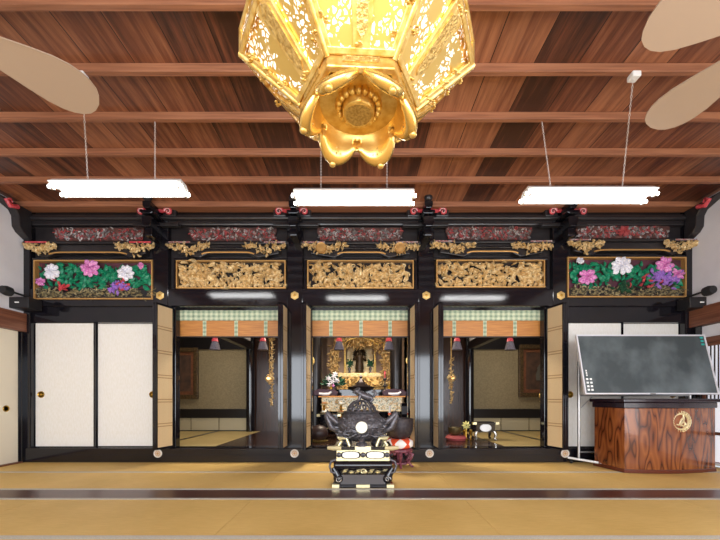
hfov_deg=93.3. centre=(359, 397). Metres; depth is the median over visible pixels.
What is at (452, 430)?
bowl
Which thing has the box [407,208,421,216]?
scroll
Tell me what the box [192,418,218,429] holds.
door
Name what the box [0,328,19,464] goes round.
door
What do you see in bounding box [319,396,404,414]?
altar table
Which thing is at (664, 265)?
flower
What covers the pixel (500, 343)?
trim
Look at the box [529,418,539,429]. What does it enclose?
door
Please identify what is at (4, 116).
ceiling beam
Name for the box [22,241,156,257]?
beam
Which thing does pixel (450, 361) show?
hanging ornament
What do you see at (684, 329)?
pillar
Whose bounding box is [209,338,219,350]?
tassel
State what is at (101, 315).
trim
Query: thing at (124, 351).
door
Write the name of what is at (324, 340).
wall
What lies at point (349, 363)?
vase
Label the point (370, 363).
vase
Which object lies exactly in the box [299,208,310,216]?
scroll
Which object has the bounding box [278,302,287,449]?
door
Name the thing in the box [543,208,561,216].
scroll
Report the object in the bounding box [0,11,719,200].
ceiling
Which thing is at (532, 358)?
painting
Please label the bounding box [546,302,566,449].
door
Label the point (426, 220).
cluster
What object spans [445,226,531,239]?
board
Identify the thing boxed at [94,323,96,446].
trim
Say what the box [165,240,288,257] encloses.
beam
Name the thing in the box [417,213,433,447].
pillar
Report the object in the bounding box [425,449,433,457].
nail cover
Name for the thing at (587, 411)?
door
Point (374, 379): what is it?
shrine
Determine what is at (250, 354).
pillar
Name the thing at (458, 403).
wall
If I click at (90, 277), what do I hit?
carving
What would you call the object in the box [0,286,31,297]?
wall spotlight
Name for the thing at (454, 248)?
beam
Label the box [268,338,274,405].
hanging ornament
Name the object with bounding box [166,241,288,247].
shelf
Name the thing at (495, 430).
trim
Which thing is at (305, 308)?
door
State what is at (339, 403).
tier
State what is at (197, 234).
board
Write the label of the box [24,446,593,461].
step
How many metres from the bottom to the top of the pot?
0.311 m
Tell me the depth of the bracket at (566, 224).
4.66 m
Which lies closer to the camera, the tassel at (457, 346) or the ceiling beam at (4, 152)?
the ceiling beam at (4, 152)
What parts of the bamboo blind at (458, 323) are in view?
head rail, rail, bamboo panel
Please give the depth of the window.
4.54 m
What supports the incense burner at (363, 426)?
on the stand at (369, 466)
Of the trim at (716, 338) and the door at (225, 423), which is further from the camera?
the door at (225, 423)
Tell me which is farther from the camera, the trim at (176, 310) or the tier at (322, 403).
the tier at (322, 403)
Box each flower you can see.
[44,263,59,279]
[80,260,99,276]
[107,280,130,295]
[117,265,134,280]
[578,269,597,284]
[611,257,632,274]
[655,256,674,271]
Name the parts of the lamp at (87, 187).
chain, chain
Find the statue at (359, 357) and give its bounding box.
[352,348,366,372]
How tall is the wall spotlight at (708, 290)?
0.127 m
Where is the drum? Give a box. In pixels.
[313,425,327,442]
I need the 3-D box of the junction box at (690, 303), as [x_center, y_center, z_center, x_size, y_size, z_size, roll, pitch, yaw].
[4.663,-1.307,4.737,0.320,0.150,0.205,0,0,0]
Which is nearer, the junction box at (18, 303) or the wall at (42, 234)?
the junction box at (18, 303)
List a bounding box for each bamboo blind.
[180,309,277,337]
[313,309,406,337]
[444,309,539,337]
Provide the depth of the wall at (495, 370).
7.25 m
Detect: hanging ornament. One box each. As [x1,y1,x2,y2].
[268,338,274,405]
[448,357,454,403]
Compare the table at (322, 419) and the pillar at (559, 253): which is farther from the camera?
the table at (322, 419)
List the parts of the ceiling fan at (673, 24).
blade, blade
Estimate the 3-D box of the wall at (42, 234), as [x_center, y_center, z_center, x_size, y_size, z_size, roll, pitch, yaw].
[-0.030,-2.139,4.970,9.520,1.162,0.100,0,0,0]
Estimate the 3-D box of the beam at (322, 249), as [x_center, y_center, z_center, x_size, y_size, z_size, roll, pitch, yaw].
[0.007,-2.100,4.820,1.684,0.217,0.179,0,0,0]
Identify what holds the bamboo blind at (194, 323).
attached to the wall at (42, 234)
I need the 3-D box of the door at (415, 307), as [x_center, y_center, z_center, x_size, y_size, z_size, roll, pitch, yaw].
[0.753,-0.294,4.690,0.070,1.986,0.272,0,0,-7]
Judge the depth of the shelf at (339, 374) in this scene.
7.55 m
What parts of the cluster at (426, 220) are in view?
cross arm, arm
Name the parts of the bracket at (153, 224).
arm, cross arm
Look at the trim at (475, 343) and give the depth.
6.51 m
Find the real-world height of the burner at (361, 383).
0.420 m
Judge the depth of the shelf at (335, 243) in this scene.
4.77 m
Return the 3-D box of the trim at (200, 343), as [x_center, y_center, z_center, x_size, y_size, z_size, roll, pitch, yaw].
[-3.595,-0.856,7.230,2.390,2.560,0.040,0,0,0]
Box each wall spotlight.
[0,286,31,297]
[683,286,716,298]
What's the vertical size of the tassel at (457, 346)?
0.425 m
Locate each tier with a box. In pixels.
[320,402,327,428]
[337,402,343,417]
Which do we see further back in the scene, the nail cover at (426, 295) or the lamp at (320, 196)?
the nail cover at (426, 295)
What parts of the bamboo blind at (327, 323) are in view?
head rail, rail, bamboo panel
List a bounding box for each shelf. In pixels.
[23,241,156,245]
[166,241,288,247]
[301,241,419,247]
[338,373,382,376]
[430,240,554,245]
[566,239,693,242]
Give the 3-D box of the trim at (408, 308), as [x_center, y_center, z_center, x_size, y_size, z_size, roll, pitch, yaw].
[0.760,-0.299,4.930,0.140,2.017,0.120,0,0,0]
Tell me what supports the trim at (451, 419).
attached to the wall at (458, 403)
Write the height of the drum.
0.270 m
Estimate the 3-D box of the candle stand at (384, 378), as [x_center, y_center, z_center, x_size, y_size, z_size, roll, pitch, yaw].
[0.495,-0.291,6.750,0.120,0.500,0.117,0,0,0]
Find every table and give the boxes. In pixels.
[317,414,340,438]
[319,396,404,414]
[469,421,498,440]
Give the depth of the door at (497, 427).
7.23 m
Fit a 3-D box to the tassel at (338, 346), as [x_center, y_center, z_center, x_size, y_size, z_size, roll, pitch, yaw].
[-0.316,-0.933,5.120,0.156,0.425,0.156,0,0,0]
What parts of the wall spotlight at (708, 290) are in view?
rod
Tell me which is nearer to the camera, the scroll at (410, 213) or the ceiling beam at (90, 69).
the ceiling beam at (90, 69)
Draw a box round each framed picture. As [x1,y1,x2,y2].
[180,348,198,398]
[518,345,539,396]
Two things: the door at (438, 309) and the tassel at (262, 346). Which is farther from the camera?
the tassel at (262, 346)
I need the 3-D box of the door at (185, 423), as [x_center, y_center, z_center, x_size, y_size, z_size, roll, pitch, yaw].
[-3.894,0.554,7.239,0.574,0.260,0.018,0,0,0]
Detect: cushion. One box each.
[386,437,412,448]
[445,435,466,440]
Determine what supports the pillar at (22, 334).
on the floor at (39, 500)
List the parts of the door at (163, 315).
frame, reed panel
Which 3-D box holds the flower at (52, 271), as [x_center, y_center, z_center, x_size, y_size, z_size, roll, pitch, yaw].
[-4.361,-1.786,4.799,0.221,0.240,0.042,0,0,0]
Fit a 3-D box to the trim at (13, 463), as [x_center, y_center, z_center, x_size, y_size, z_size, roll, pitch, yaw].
[-4.825,0.904,0.850,0.130,0.020,7.900,0,0,0]
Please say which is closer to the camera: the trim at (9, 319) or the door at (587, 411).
the trim at (9, 319)
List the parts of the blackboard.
post, cross rail, frame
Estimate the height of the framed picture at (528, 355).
1.109 m
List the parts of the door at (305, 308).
frame, reed panel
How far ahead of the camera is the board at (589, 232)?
4.87 m
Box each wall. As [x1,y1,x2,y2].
[0,194,23,312]
[36,212,679,288]
[180,349,245,429]
[255,338,277,411]
[322,338,388,412]
[327,338,389,388]
[402,338,406,402]
[404,338,464,411]
[474,349,539,429]
[692,191,719,336]
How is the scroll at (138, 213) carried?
attached to the bracket at (153, 224)
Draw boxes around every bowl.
[385,418,413,438]
[448,427,461,434]
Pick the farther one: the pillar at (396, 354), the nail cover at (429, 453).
the pillar at (396, 354)
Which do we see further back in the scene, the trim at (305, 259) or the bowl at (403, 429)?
the trim at (305, 259)
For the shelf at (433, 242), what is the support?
attached to the beam at (454, 248)
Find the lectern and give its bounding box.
[589,399,719,473]
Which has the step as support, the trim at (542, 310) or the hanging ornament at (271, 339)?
the trim at (542, 310)
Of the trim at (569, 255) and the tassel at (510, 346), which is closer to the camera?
the trim at (569, 255)
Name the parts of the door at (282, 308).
frame, reed panel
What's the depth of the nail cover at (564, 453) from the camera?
4.81 m
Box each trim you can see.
[0,307,26,331]
[0,461,22,466]
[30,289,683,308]
[32,214,683,227]
[32,258,151,288]
[33,307,151,323]
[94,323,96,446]
[173,258,286,288]
[174,307,179,446]
[180,338,245,417]
[180,430,245,430]
[221,338,251,349]
[255,412,277,430]
[304,258,416,288]
[311,307,312,446]
[407,307,409,437]
[434,258,547,288]
[444,412,464,430]
[468,338,498,349]
[474,338,539,417]
[495,430,539,430]
[540,307,545,446]
[569,255,684,256]
[569,307,682,323]
[689,302,719,327]
[706,335,719,342]
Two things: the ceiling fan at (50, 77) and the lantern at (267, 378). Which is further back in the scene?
the lantern at (267, 378)
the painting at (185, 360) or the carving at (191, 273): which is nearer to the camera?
the carving at (191, 273)
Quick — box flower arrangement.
[320,372,346,389]
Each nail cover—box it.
[153,450,161,457]
[156,291,163,299]
[290,449,298,457]
[291,291,298,299]
[423,291,429,299]
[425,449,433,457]
[557,291,564,299]
[561,450,569,457]
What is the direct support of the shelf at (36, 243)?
attached to the beam at (47, 249)
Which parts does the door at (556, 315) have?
reed panel, frame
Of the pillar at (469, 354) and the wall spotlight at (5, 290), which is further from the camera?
the pillar at (469, 354)
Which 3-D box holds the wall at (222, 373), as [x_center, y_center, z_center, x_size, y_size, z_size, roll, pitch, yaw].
[-3.595,-0.716,7.290,2.390,2.840,0.080,0,0,0]
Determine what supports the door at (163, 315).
on the step
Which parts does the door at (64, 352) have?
handle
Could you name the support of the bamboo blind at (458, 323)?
attached to the wall at (42, 234)
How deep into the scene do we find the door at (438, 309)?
4.56 m
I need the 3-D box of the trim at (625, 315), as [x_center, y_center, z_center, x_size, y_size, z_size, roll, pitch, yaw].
[3.788,-1.207,4.930,1.695,0.242,0.100,0,0,0]
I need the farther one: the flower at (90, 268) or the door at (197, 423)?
the door at (197, 423)
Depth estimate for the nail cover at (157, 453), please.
4.81 m
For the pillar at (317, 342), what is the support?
on the floor at (187, 438)
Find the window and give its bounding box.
[702,341,719,465]
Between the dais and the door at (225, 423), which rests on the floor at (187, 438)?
the dais
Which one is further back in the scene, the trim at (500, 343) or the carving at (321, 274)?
the trim at (500, 343)
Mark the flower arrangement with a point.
(332, 379)
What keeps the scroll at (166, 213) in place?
attached to the bracket at (153, 224)
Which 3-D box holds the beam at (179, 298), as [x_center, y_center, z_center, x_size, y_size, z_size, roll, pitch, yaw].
[-0.030,-1.433,4.923,9.520,0.250,0.155,0,0,0]
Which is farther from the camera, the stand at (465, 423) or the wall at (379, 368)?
the wall at (379, 368)
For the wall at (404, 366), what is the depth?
7.42 m
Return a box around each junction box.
[9,297,41,310]
[677,297,706,310]
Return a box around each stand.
[313,384,337,395]
[327,433,398,487]
[382,371,386,395]
[382,384,406,395]
[389,448,413,468]
[462,421,472,439]
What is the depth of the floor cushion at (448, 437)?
5.59 m
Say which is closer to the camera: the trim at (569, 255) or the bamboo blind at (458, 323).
the trim at (569, 255)
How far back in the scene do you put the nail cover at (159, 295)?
4.83 m
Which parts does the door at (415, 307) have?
reed panel, frame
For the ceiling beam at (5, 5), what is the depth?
2.29 m
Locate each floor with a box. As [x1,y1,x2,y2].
[0,462,719,539]
[180,431,539,445]
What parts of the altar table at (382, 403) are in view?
gilt frame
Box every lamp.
[47,70,189,197]
[291,154,415,206]
[519,70,659,204]
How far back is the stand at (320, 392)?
6.50 m
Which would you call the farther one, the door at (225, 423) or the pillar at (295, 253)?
the door at (225, 423)
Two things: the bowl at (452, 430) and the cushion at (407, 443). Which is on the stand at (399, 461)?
the cushion at (407, 443)
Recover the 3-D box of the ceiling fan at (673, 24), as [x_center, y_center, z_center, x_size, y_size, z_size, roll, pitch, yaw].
[2.403,-2.380,1.818,1.620,0.680,1.648,0,0,0]
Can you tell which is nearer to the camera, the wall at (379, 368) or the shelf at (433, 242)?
the shelf at (433, 242)
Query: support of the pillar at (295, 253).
on the floor at (39, 500)
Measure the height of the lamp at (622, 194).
0.773 m
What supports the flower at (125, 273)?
on the carving at (90, 277)
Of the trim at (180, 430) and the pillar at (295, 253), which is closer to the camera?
the pillar at (295, 253)
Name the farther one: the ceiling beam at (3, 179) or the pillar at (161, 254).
the pillar at (161, 254)
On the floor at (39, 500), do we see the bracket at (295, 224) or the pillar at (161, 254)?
the pillar at (161, 254)
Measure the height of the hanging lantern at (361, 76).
1.640 m
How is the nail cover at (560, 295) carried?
attached to the wall at (42, 234)
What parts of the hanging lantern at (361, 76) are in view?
rim rail, engraved plate, openwork panel, openwork panel, engraved plate, collar plate, collar plate, engraved plate, openwork panel, collar plate, engraved plate, openwork panel, engraved plate, rim rail, rim rail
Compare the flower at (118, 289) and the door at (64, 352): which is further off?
the door at (64, 352)
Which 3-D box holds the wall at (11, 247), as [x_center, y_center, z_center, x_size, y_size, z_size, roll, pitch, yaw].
[-4.840,-1.933,0.930,0.100,1.574,8.060,0,0,0]
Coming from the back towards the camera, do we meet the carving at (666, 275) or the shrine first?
the shrine
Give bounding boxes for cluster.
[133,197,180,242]
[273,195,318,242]
[402,195,448,242]
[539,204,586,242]
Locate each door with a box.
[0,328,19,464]
[35,323,93,446]
[97,323,151,446]
[153,302,173,449]
[180,418,190,429]
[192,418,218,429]
[220,418,245,429]
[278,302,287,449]
[301,302,310,449]
[410,302,419,449]
[433,302,443,449]
[474,418,499,429]
[501,418,527,429]
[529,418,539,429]
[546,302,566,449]
[569,323,621,446]
[623,323,678,398]
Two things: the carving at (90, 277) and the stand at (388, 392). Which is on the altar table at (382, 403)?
the stand at (388, 392)
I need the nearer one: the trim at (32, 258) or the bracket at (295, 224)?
the bracket at (295, 224)
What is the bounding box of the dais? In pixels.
[327,389,388,432]
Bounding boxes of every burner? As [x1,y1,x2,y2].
[324,387,398,446]
[347,375,374,391]
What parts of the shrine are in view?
panel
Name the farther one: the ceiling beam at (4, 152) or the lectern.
the lectern
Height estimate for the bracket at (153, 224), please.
0.558 m
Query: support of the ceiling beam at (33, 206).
attached to the ceiling
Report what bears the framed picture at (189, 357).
attached to the wall at (222, 373)
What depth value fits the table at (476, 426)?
5.62 m
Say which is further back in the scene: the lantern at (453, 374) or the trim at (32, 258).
the lantern at (453, 374)
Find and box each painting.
[180,355,190,390]
[526,352,539,388]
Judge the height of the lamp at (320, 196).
0.819 m
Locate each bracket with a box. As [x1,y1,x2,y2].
[0,194,31,239]
[684,192,719,238]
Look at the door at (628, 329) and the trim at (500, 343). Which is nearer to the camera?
the door at (628, 329)
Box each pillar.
[20,332,24,461]
[24,212,35,447]
[152,213,170,447]
[246,338,254,431]
[287,214,303,447]
[313,338,321,425]
[390,338,401,414]
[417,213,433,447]
[465,338,473,431]
[550,221,568,447]
[679,212,691,398]
[691,326,702,398]
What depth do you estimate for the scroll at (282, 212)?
4.79 m
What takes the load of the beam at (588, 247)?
attached to the pillar at (559, 253)
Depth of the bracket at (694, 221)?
4.67 m
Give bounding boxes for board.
[52,226,144,240]
[188,226,277,240]
[317,227,402,240]
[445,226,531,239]
[575,226,669,238]
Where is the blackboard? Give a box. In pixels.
[568,335,719,465]
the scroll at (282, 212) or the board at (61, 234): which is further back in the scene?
the board at (61, 234)
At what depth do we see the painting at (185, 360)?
7.23 m
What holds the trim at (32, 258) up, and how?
attached to the wall at (42, 234)
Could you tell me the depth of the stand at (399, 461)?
4.44 m
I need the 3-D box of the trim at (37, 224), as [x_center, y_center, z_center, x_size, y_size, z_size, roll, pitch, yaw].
[-0.030,-2.548,4.905,9.520,0.164,0.110,0,0,0]
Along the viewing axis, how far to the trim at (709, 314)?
4.61 m
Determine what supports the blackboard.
on the floor at (39, 500)
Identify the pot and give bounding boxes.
[337,412,384,441]
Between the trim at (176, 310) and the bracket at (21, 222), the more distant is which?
the trim at (176, 310)
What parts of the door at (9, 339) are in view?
handle, frame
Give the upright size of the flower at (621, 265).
0.255 m
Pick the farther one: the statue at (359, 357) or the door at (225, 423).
the statue at (359, 357)
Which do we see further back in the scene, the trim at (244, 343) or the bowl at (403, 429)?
the trim at (244, 343)
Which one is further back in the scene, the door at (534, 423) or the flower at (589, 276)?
the door at (534, 423)
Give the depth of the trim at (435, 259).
4.85 m
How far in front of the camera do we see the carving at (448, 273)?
4.83 m
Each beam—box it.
[0,0,659,10]
[0,63,713,75]
[0,112,719,121]
[0,148,719,156]
[0,176,719,183]
[14,201,701,211]
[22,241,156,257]
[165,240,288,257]
[301,240,419,257]
[430,239,554,257]
[566,238,698,255]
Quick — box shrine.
[326,338,389,388]
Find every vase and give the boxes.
[346,359,353,372]
[366,359,373,372]
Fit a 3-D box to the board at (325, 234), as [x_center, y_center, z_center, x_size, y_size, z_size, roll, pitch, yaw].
[0.007,-2.343,4.886,1.244,0.225,0.048,0,0,0]
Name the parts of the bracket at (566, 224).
cross arm, arm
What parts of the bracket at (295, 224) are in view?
arm, cross arm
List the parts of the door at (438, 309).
reed panel, frame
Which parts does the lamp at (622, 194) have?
chain, chain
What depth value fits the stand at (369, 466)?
3.45 m
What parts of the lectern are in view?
moulding, moulding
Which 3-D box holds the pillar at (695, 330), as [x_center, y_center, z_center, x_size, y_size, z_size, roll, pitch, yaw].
[4.780,-0.041,4.770,0.140,1.910,0.140,0,0,0]
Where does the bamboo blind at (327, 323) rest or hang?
attached to the wall at (42, 234)
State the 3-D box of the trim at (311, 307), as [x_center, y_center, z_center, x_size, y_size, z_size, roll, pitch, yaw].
[-0.755,-0.299,4.930,0.130,2.017,0.120,0,0,0]
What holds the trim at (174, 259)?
attached to the wall at (42, 234)
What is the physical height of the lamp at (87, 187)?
0.719 m
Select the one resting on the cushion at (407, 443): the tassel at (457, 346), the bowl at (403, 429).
the bowl at (403, 429)
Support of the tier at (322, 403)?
on the floor at (187, 438)
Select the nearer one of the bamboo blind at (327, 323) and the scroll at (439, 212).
the scroll at (439, 212)
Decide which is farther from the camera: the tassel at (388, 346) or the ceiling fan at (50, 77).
the tassel at (388, 346)
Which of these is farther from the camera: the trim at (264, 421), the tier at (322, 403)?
the trim at (264, 421)
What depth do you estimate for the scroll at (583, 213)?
4.76 m
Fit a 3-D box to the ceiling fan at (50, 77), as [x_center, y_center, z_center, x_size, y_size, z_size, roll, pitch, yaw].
[-2.475,-2.380,1.760,1.642,0.680,1.628,0,0,0]
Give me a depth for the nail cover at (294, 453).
4.81 m
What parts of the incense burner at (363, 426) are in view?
handle, handle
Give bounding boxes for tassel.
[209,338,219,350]
[258,338,267,350]
[334,338,343,350]
[384,338,393,350]
[452,338,461,350]
[505,338,515,350]
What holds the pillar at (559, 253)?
on the floor at (39, 500)
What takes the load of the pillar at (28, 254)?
on the floor at (39, 500)
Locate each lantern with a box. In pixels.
[238,0,474,168]
[265,339,273,382]
[447,338,455,381]
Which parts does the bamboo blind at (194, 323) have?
head rail, rail, bamboo panel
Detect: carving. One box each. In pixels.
[33,260,155,300]
[176,258,286,288]
[307,260,413,288]
[435,260,544,287]
[567,256,687,297]
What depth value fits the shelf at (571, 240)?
4.77 m
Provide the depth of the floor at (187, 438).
5.78 m
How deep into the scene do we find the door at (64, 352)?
4.91 m
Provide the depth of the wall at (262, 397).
7.25 m
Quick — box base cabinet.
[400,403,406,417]
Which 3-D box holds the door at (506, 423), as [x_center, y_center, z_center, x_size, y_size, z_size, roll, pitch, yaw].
[3.296,0.554,7.239,0.574,0.260,0.018,0,0,0]
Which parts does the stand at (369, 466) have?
handle, leg, round rail, panel, leg, handle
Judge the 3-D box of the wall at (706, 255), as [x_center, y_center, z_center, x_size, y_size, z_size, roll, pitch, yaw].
[4.780,-1.763,0.930,0.100,1.914,8.060,0,0,0]
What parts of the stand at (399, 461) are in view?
plate, leg, leg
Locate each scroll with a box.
[136,208,145,216]
[158,208,177,216]
[273,208,289,216]
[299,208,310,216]
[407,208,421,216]
[431,208,448,216]
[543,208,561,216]
[574,208,587,216]
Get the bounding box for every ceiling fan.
[0,36,98,113]
[641,0,719,129]

